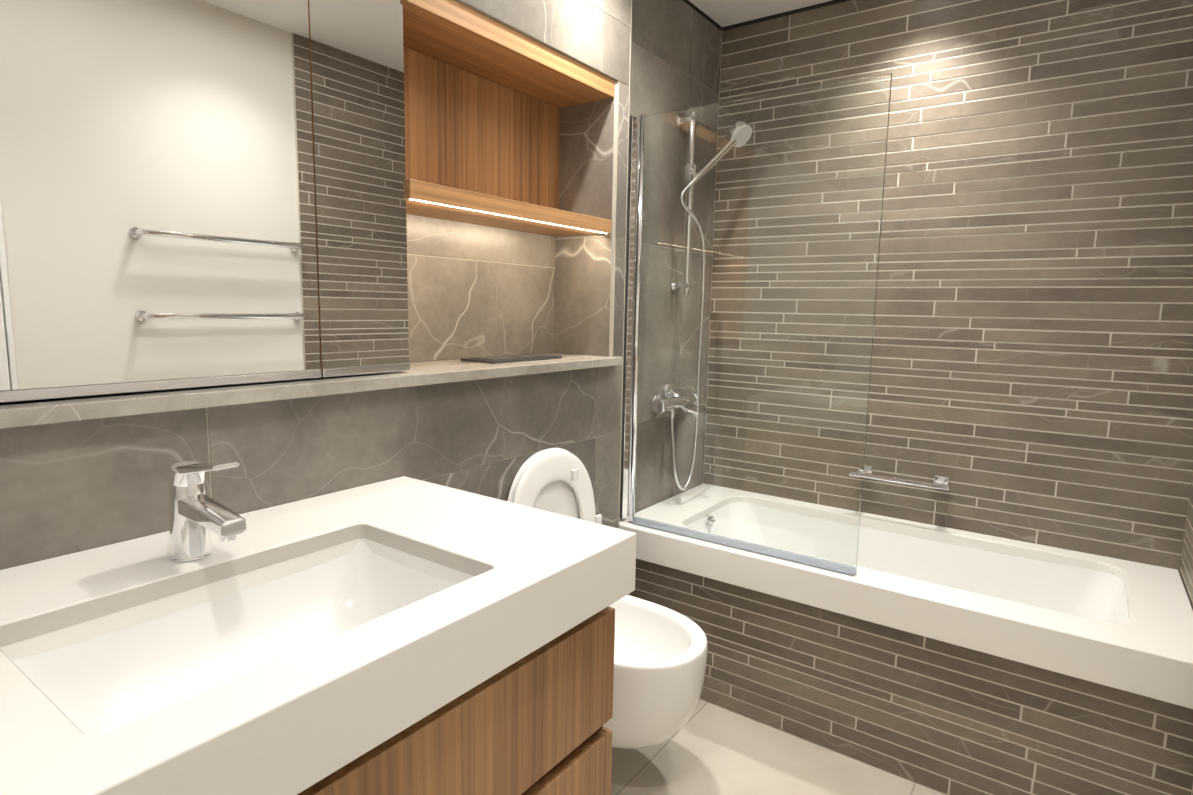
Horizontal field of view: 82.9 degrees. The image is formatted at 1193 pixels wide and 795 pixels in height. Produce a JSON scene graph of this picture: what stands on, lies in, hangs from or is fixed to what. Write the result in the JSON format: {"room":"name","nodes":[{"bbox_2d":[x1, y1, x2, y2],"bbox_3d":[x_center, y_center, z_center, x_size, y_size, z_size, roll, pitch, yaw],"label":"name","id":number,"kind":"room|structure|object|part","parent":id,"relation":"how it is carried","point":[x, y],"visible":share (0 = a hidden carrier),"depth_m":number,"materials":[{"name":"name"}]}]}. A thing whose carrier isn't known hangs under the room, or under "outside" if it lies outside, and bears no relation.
{"room":"bathroom","nodes":[
{"label":"bathroom","id":0,"kind":"room"},
{"bbox_2d":[455,0,615,80],"bbox_3d":[-0.231,-1.094,1.720,0.223,0.400,0.811,6,9,35],"label":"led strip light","id":1,"kind":"object","parent":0,"point":[536,40],"visible":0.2,"depth_m":1.69,"materials":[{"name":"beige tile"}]},
{"bbox_2d":[458,0,629,85],"bbox_3d":[-0.138,-1.083,1.654,0.005,0.399,0.810,6,9,35],"label":"grout","id":2,"kind":"structure","parent":1,"relation":"attached to","point":[543,42],"depth_m":1.71,"materials":[{"name":"beige"}]},
{"bbox_2d":[461,0,630,85],"bbox_3d":[-0.138,-1.083,1.653,0.006,0.397,0.808,6,9,35],"label":"wall tiles","id":3,"kind":"structure","parent":1,"relation":"attached to","point":[578,29],"depth_m":1.80,"materials":[{"name":"grey stone"}]},
{"bbox_2d":[566,81,620,356],"bbox_3d":[-0.024,-0.522,2.103,0.223,0.825,0.060,6,9,35],"label":"wall pier","id":4,"kind":"object","parent":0,"point":[613,222],"visible":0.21,"depth_m":2.01,"materials":[{"name":"beige tile"}]},
{"bbox_2d":[555,81,614,355],"bbox_3d":[-0.040,-0.531,2.072,0.213,0.797,0.006,6,9,35],"label":"tiles","id":5,"kind":"structure","parent":4,"relation":"attached to","point":[582,290],"depth_m":2.07,"materials":[{"name":"grey stone"}]},
{"bbox_2d":[555,81,615,355],"bbox_3d":[-0.039,-0.531,2.073,0.215,0.799,0.005,6,9,35],"label":"grout","id":6,"kind":"structure","parent":4,"relation":"attached to","point":[612,225],"depth_m":2.02,"materials":[{"name":"beige"}]},
{"bbox_2d":[612,81,628,355],"bbox_3d":[0.072,-0.524,2.037,0.006,0.797,0.051,6,9,35],"label":"tiles","id":7,"kind":"structure","parent":4,"relation":"attached to","point":[623,109],"depth_m":2.03,"materials":[{"name":"grey tile"}]},
{"bbox_2d":[689,0,831,26],"bbox_3d":[0.174,-1.229,1.046,1.930,0.060,3.000,6,9,35],"label":"ceiling","id":8,"kind":"structure","parent":0,"point":[722,13],"depth_m":2.37,"materials":[{"name":"white paint"}]},
{"bbox_2d":[683,0,849,30],"bbox_3d":[0.635,-1.244,1.509,1.492,0.014,1.510,6,9,35],"label":"trim","id":9,"kind":"structure","parent":0,"point":[758,20],"depth_m":2.40,"materials":[{"name":"black"}]},
{"bbox_2d":[611,699,947,794],"bbox_3d":[0.129,1.081,1.351,1.930,0.060,3.000,6,9,35],"label":"floor","id":10,"kind":"structure","parent":0,"point":[709,748],"depth_m":1.82,"materials":[{"name":"tile"}]},
{"bbox_2d":[619,512,1192,794],"bbox_3d":[0.842,0.705,2.104,1.485,0.515,0.667,6,9,35],"label":"bathtub","id":11,"kind":"object","parent":10,"relation":"on","point":[949,661],"visible":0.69,"depth_m":1.76,"materials":[{"name":"white"}]},
{"bbox_2d":[619,73,891,575],"bbox_3d":[0.400,-0.196,1.961,0.768,1.287,0.032,6,9,35],"label":"screen","id":12,"kind":"object","parent":11,"relation":"on","point":[758,231],"visible":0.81,"depth_m":1.92,"materials":[{"name":"clear glass"}]},
{"bbox_2d":[857,526,1129,622],"bbox_3d":[0.878,0.655,2.104,1.220,0.395,0.510,6,9,35],"label":"basin","id":13,"kind":"object","parent":11,"relation":"in","point":[1087,589],"depth_m":2.09,"materials":[{"name":"white ceramic"}]},
{"bbox_3d":[-0.571,-0.156,1.712,0.150,2.270,2.800,6,9,35],"label":"wall","id":14,"kind":"structure","parent":0,"visible":0},
{"bbox_2d":[0,0,331,402],"bbox_3d":[-0.919,-0.406,0.868,0.208,0.826,1.078,6,9,35],"label":"mirror","id":15,"kind":"object","parent":14,"relation":"attached to","point":[199,193],"depth_m":1.05,"materials":[{"name":"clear mirror"}]},
{"bbox_2d":[320,0,409,376],"bbox_3d":[-0.544,-0.467,1.387,0.208,0.826,0.208,6,9,35],"label":"upper cabinet","id":16,"kind":"object","parent":14,"relation":"attached to","point":[364,113],"depth_m":1.34,"materials":[{"name":"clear mirror"}]},
{"bbox_3d":[-0.461,-0.466,1.328,0.005,0.810,0.206,6,9,35],"label":"door","id":17,"kind":"part","parent":16,"relation":"part of","materials":[{"name":"silver mirror"}]},
{"bbox_2d":[406,214,555,361],"bbox_3d":[-0.351,-0.293,1.864,0.006,0.367,0.748,6,9,35],"label":"tiles","id":18,"kind":"structure","parent":14,"relation":"attached to","point":[458,309],"depth_m":1.88,"materials":[{"name":"grey tile"}]},
{"bbox_2d":[407,254,554,361],"bbox_3d":[-0.352,-0.293,1.865,0.005,0.369,0.750,6,9,35],"label":"grout","id":19,"kind":"structure","parent":14,"relation":"attached to","point":[481,261],"depth_m":1.86,"materials":[{"name":"beige"}]},
{"bbox_2d":[403,0,613,236],"bbox_3d":[-0.258,-0.676,1.747,0.220,0.434,0.743,6,9,35],"label":"niche shelf","id":20,"kind":"object","parent":14,"relation":"attached to","point":[486,98],"visible":0.69,"depth_m":1.75,"materials":[{"name":"brown wood"}]},
{"bbox_3d":[-0.636,0.502,1.403,0.223,1.045,2.100,6,9,35],"label":"wall","id":21,"kind":"structure","parent":0,"visible":0},
{"bbox_2d":[0,365,621,569],"bbox_3d":[-0.543,0.512,1.336,0.006,1.042,2.097,6,9,35],"label":"wall tiles","id":22,"kind":"structure","parent":21,"relation":"attached to","point":[66,488],"depth_m":1.25,"materials":[{"name":"grey tile"}]},
{"bbox_2d":[0,461,636,794],"bbox_3d":[-0.465,0.449,0.916,0.593,0.724,0.985,6,9,35],"label":"bathroom vanity","id":23,"kind":"object","parent":22,"relation":"attached to","point":[403,635],"visible":1,"depth_m":0.89,"materials":[{"name":"white"}]},
{"bbox_2d":[169,461,245,561],"bbox_3d":[-0.544,0.157,0.939,0.156,0.153,0.055,6,9,35],"label":"tap","id":24,"kind":"object","parent":23,"relation":"on","point":[192,513],"depth_m":0.95,"materials":[{"name":"silver metal"}]},
{"bbox_2d":[11,542,455,735],"bbox_3d":[-0.412,0.343,0.866,0.340,0.140,0.511,6,9,35],"label":"basin","id":25,"kind":"object","parent":23,"relation":"in","point":[109,667],"depth_m":0.94,"materials":[{"name":"white ceramic"}]},
{"bbox_3d":[-0.260,0.501,0.774,0.019,0.199,0.969,6,9,35],"label":"drawer","id":26,"kind":"part","parent":23,"relation":"part of","materials":[{"name":"brown wood"}]},
{"bbox_3d":[-0.264,0.727,0.804,0.019,0.209,0.969,6,9,35],"label":"drawer","id":27,"kind":"part","parent":23,"relation":"part of","materials":[{"name":"brown wood"}]},
{"bbox_2d":[507,448,707,748],"bbox_3d":[0.053,0.511,1.754,0.488,0.703,0.363,6,9,35],"label":"toilet","id":28,"kind":"object","parent":22,"relation":"attached to","point":[660,657],"visible":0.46,"depth_m":1.74,"materials":[{"name":"white ceramic"}]},
{"bbox_3d":[-0.126,0.349,1.865,0.045,0.420,0.364,6,9,35],"label":"lid","id":29,"kind":"part","parent":28,"relation":"part of","materials":[{"name":"white ceramic"}]},
{"bbox_3d":[-0.111,0.353,1.854,0.054,0.414,0.360,6,9,35],"label":"seat","id":30,"kind":"part","parent":28,"relation":"part of","materials":[{"name":"white ceramic"}]},
{"bbox_3d":[0.053,0.726,1.780,0.482,0.271,0.362,6,9,35],"label":"bowl","id":31,"kind":"part","parent":28,"relation":"part of","materials":[{"name":"white ceramic"}]},
{"bbox_2d":[0,353,622,428],"bbox_3d":[-0.624,-0.025,1.305,0.257,0.025,2.057,6,9,35],"label":"ledge","id":32,"kind":"structure","parent":21,"relation":"on","point":[48,411],"depth_m":1.18,"materials":[{"name":"stone"}]},
{"bbox_2d":[460,354,561,363],"bbox_3d":[-0.230,-0.109,1.867,0.120,0.009,0.280,6,9,35],"label":"flush plate","id":33,"kind":"object","parent":32,"relation":"attached to","point":[508,358],"visible":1,"depth_m":1.81,"materials":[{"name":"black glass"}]},
{"bbox_2d":[618,0,631,528],"bbox_3d":[0.063,-0.197,2.119,0.052,2.269,0.005,6,9,35],"label":"tiles","id":34,"kind":"structure","parent":21,"relation":"attached to","point":[625,257],"depth_m":2.07,"materials":[{"name":"beige tile"}]},
{"bbox_3d":[0.173,-0.241,2.465,0.176,2.270,0.700,6,9,35],"label":"wall","id":35,"kind":"structure","parent":0,"visible":0},
{"bbox_2d":[630,41,717,424],"bbox_3d":[0.245,-0.233,2.410,0.005,2.269,0.693,6,9,35],"label":"tiled wall","id":36,"kind":"structure","parent":35,"relation":"attached to","point":[676,68],"depth_m":2.28,"materials":[{"name":"beige tile"}]},
{"bbox_2d":[627,0,721,515],"bbox_3d":[0.245,-0.232,2.410,0.006,2.267,0.691,6,9,35],"label":"shower wall tiles","id":37,"kind":"structure","parent":35,"relation":"attached to","point":[682,36],"depth_m":2.26,"materials":[{"name":"grey tile"}]},
{"bbox_3d":[0.997,-0.212,2.368,1.930,2.270,0.100,6,9,35],"label":"wall","id":38,"kind":"structure","parent":0,"visible":0},
{"bbox_2d":[719,0,1192,554],"bbox_3d":[1.058,-0.197,2.261,1.492,2.269,0.005,6,9,35],"label":"wall tiles","id":39,"kind":"object","parent":38,"relation":"attached to","point":[1025,258],"visible":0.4,"depth_m":2.05,"materials":[{"name":"beige tile"}]},
{"bbox_2d":[720,0,1192,570],"bbox_3d":[1.057,-0.197,2.260,1.488,2.265,0.007,6,9,35],"label":"stone wall","id":40,"kind":"structure","parent":38,"relation":"attached to","point":[988,306],"depth_m":2.05,"materials":[{"name":"tile"}]},
{"bbox_2d":[863,465,949,489],"bbox_3d":[1.025,0.273,2.284,0.310,0.040,0.078,6,9,35],"label":"grab rail","id":41,"kind":"object","parent":40,"relation":"attached to","point":[940,482],"visible":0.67,"depth_m":2.24,"materials":[{"name":"silver metal"}]},
{"bbox_3d":[1.414,-0.087,1.477,0.004,2.270,0.875,6,9,35],"label":"backing","id":42,"kind":"object","parent":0,"visible":0},
{"bbox_2d":[1179,473,1192,794],"bbox_3d":[1.407,-0.087,1.478,0.007,2.265,0.864,6,9,35],"label":"stone wall","id":43,"kind":"structure","parent":42,"relation":"attached to","point":[1189,532],"depth_m":1.81,"materials":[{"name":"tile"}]}
]}

